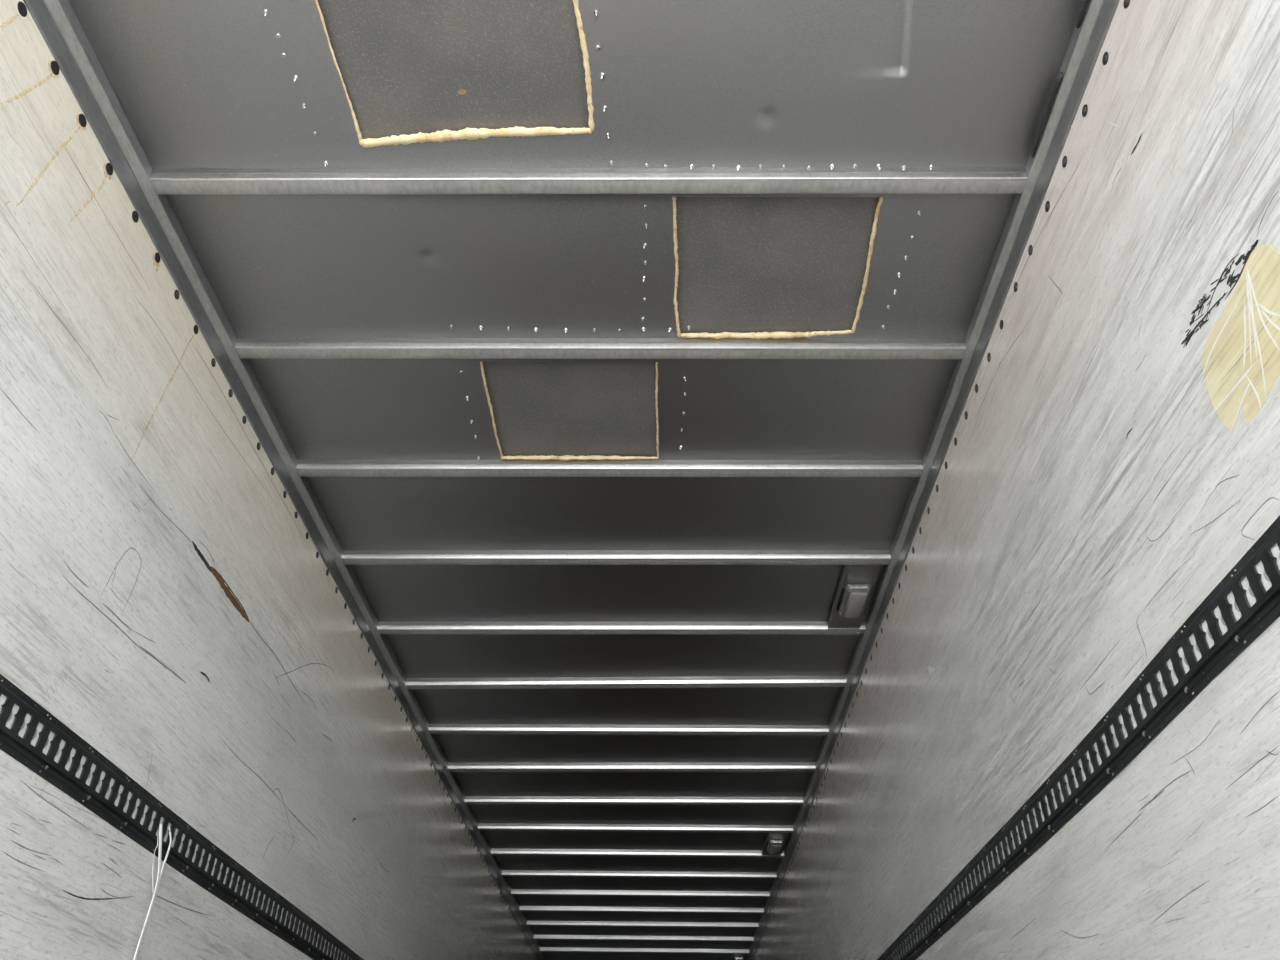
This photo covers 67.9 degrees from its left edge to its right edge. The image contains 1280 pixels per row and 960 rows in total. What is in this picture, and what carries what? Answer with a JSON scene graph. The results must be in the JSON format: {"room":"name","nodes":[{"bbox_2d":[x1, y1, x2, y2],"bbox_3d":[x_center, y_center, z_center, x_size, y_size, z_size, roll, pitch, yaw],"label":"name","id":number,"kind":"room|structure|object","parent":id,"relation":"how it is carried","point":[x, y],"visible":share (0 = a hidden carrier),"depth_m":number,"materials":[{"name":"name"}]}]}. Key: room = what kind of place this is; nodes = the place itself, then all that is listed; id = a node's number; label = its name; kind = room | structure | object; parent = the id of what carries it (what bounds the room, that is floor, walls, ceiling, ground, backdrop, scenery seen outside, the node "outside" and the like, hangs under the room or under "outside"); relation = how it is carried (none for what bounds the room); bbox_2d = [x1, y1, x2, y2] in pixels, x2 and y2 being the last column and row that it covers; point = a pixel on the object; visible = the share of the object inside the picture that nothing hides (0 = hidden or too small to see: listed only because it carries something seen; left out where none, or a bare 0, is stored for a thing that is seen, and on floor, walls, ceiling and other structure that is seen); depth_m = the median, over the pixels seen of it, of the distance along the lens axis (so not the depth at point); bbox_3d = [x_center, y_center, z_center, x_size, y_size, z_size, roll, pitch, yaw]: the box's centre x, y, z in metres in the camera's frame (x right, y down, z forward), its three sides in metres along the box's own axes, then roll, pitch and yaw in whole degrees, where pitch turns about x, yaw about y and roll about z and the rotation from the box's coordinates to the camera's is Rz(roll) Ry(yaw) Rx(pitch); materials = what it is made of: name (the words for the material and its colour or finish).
{"room":"truck trailer interior","nodes":[
{"label":"truck trailer interior","id":0,"kind":"room"},
{"bbox_2d":[0,0,536,959],"bbox_3d":[-1.294,2.898,5.298,0.044,2.735,14.900,0,-37,1],"label":"wall","id":1,"kind":"structure","parent":0,"point":[165,597],"depth_m":2.65,"materials":[{"name":"white laminate"}]},
{"bbox_2d":[0,674,363,959],"bbox_3d":[-1.256,3.392,5.870,0.012,0.136,13.050,0,-37,1],"label":"rail","id":2,"kind":"object","parent":1,"relation":"attached to","point":[30,734],"visible":1,"depth_m":2.54,"materials":[{"name":"black metal"}]},
{"bbox_2d":[133,824,171,959],"bbox_3d":[-1.329,1.377,2.353,0.018,1.031,0.086,0,-37,1],"label":"strap","id":3,"kind":"object","parent":2,"relation":"hanging from","point":[159,838],"visible":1,"depth_m":2.59,"materials":[{"name":"white fabric"}]},
{"bbox_2d":[23,0,545,959],"bbox_3d":[-1.251,1.860,6.077,0.017,0.136,14.900,0,-37,1],"label":"top rail","id":4,"kind":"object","parent":1,"relation":"attached to","point":[57,22],"depth_m":2.97,"materials":[{"name":"grey metal"}]},
{"bbox_2d":[69,0,1083,959],"bbox_3d":[-0.062,1.798,6.095,2.394,0.013,14.900,0,-37,1],"label":"ceiling","id":5,"kind":"structure","parent":0,"point":[198,83],"depth_m":3.02,"materials":[{"name":"grey metal"}]},
{"bbox_2d":[264,0,612,166],"bbox_3d":[-0.477,-1.022,2.345,0.817,0.035,0.562,0,-37,1],"label":"patch","id":6,"kind":"structure","parent":5,"relation":"attached to","point":[410,71],"depth_m":2.36,"materials":[{"name":"metal"}]},
{"bbox_2d":[450,325,686,460],"bbox_3d":[-0.229,-0.282,3.326,0.783,0.035,0.731,0,-37,1],"label":"patch","id":7,"kind":"structure","parent":5,"relation":"attached to","point":[566,411],"depth_m":3.38,"materials":[{"name":"metal"}]},
{"bbox_2d":[150,167,1026,194],"bbox_3d":[-0.146,-0.810,2.579,2.360,0.040,0.058,0,-37,1],"label":"rib","id":8,"kind":"object","parent":5,"relation":"attached to","point":[789,180],"visible":1,"depth_m":2.56,"materials":[{"name":"metal"}]},
{"bbox_2d":[235,338,965,358],"bbox_3d":[-0.134,-0.426,3.090,2.360,0.040,0.058,0,-37,1],"label":"rib","id":9,"kind":"object","parent":5,"relation":"attached to","point":[246,348],"visible":1,"depth_m":3.08,"materials":[{"name":"metal"}]},
{"bbox_2d":[296,460,922,476],"bbox_3d":[-0.122,-0.043,3.600,2.359,0.040,0.058,0,-37,1],"label":"rib","id":10,"kind":"object","parent":5,"relation":"attached to","point":[305,468],"visible":1,"depth_m":3.58,"materials":[{"name":"metal"}]},
{"bbox_2d":[342,550,890,564],"bbox_3d":[-0.110,0.336,4.104,2.359,0.040,0.062,0,-37,1],"label":"rib","id":11,"kind":"object","parent":5,"relation":"attached to","point":[349,557],"visible":1,"depth_m":4.09,"materials":[{"name":"metal"}]},
{"bbox_2d":[377,622,864,633],"bbox_3d":[-0.097,0.720,4.616,2.359,0.040,0.058,0,-37,2],"label":"rib","id":12,"kind":"object","parent":5,"relation":"attached to","point":[383,627],"visible":0.99,"depth_m":4.60,"materials":[{"name":"metal"}]},
{"bbox_2d":[406,676,845,688],"bbox_3d":[-0.085,1.090,5.108,2.361,0.040,0.058,-1,-37,2],"label":"rib","id":13,"kind":"object","parent":5,"relation":"attached to","point":[687,681],"visible":1,"depth_m":5.09,"materials":[{"name":"metal"}]},
{"bbox_2d":[429,724,828,734],"bbox_3d":[-0.073,1.479,5.626,2.359,0.040,0.058,0,-37,1],"label":"rib","id":14,"kind":"object","parent":5,"relation":"attached to","point":[433,728],"visible":1,"depth_m":5.61,"materials":[{"name":"metal"}]},
{"bbox_2d":[448,762,814,771],"bbox_3d":[-0.061,1.850,6.119,2.360,0.040,0.058,-1,-37,2],"label":"rib","id":15,"kind":"object","parent":5,"relation":"attached to","point":[660,766],"visible":1,"depth_m":6.10,"materials":[{"name":"metal"}]},
{"bbox_2d":[465,796,802,804],"bbox_3d":[-0.048,2.243,6.642,2.360,0.040,0.058,-1,-37,2],"label":"rib","id":16,"kind":"object","parent":5,"relation":"attached to","point":[533,800],"visible":1,"depth_m":6.62,"materials":[{"name":"metal"}]},
{"bbox_2d":[478,823,792,832],"bbox_3d":[-0.036,2.617,7.140,2.359,0.040,0.058,0,-37,1],"label":"rib","id":17,"kind":"object","parent":5,"relation":"attached to","point":[481,826],"visible":1,"depth_m":7.12,"materials":[{"name":"metal"}]},
{"bbox_2d":[491,848,783,857],"bbox_3d":[-0.024,3.011,7.665,2.359,0.040,0.058,0,-37,1],"label":"rib","id":18,"kind":"object","parent":5,"relation":"attached to","point":[500,852],"visible":0.98,"depth_m":7.65,"materials":[{"name":"metal"}]},
{"bbox_2d":[502,870,776,878],"bbox_3d":[-0.011,3.397,8.178,2.359,0.040,0.058,0,-37,1],"label":"rib","id":19,"kind":"object","parent":5,"relation":"attached to","point":[505,873],"visible":1,"depth_m":8.16,"materials":[{"name":"metal"}]},
{"bbox_2d":[511,889,769,897],"bbox_3d":[0.001,3.785,8.695,2.359,0.040,0.058,0,-37,1],"label":"rib","id":20,"kind":"object","parent":5,"relation":"attached to","point":[527,892],"visible":1,"depth_m":8.68,"materials":[{"name":"metal"}]},
{"bbox_2d":[519,906,763,913],"bbox_3d":[0.013,4.160,9.194,2.359,0.040,0.058,0,-37,1],"label":"rib","id":21,"kind":"object","parent":5,"relation":"attached to","point":[522,908],"visible":1,"depth_m":9.18,"materials":[{"name":"metal"}]},
{"bbox_2d":[527,921,758,927],"bbox_3d":[0.025,4.533,9.690,2.359,0.040,0.058,0,-37,1],"label":"rib","id":22,"kind":"object","parent":5,"relation":"attached to","point":[529,923],"visible":1,"depth_m":9.67,"materials":[{"name":"metal"}]},
{"bbox_2d":[534,935,753,941],"bbox_3d":[0.038,4.929,10.217,2.359,0.040,0.058,0,-37,1],"label":"rib","id":23,"kind":"object","parent":5,"relation":"attached to","point":[536,937],"visible":1,"depth_m":10.20,"materials":[{"name":"metal"}]},
{"bbox_2d":[540,947,748,953],"bbox_3d":[0.051,5.320,10.738,2.359,0.040,0.058,0,-37,1],"label":"rib","id":24,"kind":"object","parent":5,"relation":"attached to","point":[542,949],"visible":1,"depth_m":10.72,"materials":[{"name":"metal"}]},
{"bbox_2d":[730,954,745,959],"bbox_3d":[1.133,5.547,10.973,0.153,0.080,0.628,0,-37,1],"label":"lamp","id":25,"kind":"object","parent":5,"relation":"attached to","point":[734,956],"visible":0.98,"depth_m":10.83,"materials":[{"name":"metal"}]},
{"bbox_2d":[761,833,787,857],"bbox_3d":[1.046,2.849,7.383,0.153,0.080,0.646,0,-37,1],"label":"lamp","id":26,"kind":"object","parent":5,"relation":"attached to","point":[774,843],"visible":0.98,"depth_m":7.28,"materials":[{"name":"metal"}]},
{"bbox_2d":[641,163,932,338],"bbox_3d":[0.397,-0.650,2.821,0.795,0.035,0.684,0,-37,1],"label":"patch","id":27,"kind":"structure","parent":5,"relation":"attached to","point":[747,267],"depth_m":2.85,"materials":[{"name":"metal"}]},
{"bbox_2d":[827,565,881,634],"bbox_3d":[0.973,0.563,4.341,0.153,0.080,0.630,0,-37,1],"label":"lamp","id":28,"kind":"object","parent":5,"relation":"attached to","point":[856,584],"visible":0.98,"depth_m":4.26,"materials":[{"name":"metal"}]},
{"bbox_2d":[753,0,1279,959],"bbox_3d":[1.135,2.895,5.241,0.044,2.735,14.900,0,-37,1],"label":"wall","id":29,"kind":"structure","parent":0,"point":[1113,453],"depth_m":2.13,"materials":[{"name":"white laminate"}]},
{"bbox_2d":[746,0,1119,959],"bbox_3d":[1.117,1.857,6.022,0.033,0.136,14.900,0,-37,1],"label":"top rail","id":30,"kind":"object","parent":29,"relation":"attached to","point":[1095,17],"depth_m":2.92,"materials":[{"name":"grey metal"}]},
{"bbox_2d":[877,515,1279,959],"bbox_3d":[1.125,3.376,5.822,0.012,0.145,13.050,0,-37,1],"label":"rail","id":31,"kind":"object","parent":29,"relation":"attached to","point":[1246,601],"visible":1,"depth_m":2.00,"materials":[{"name":"black metal"}]}
]}

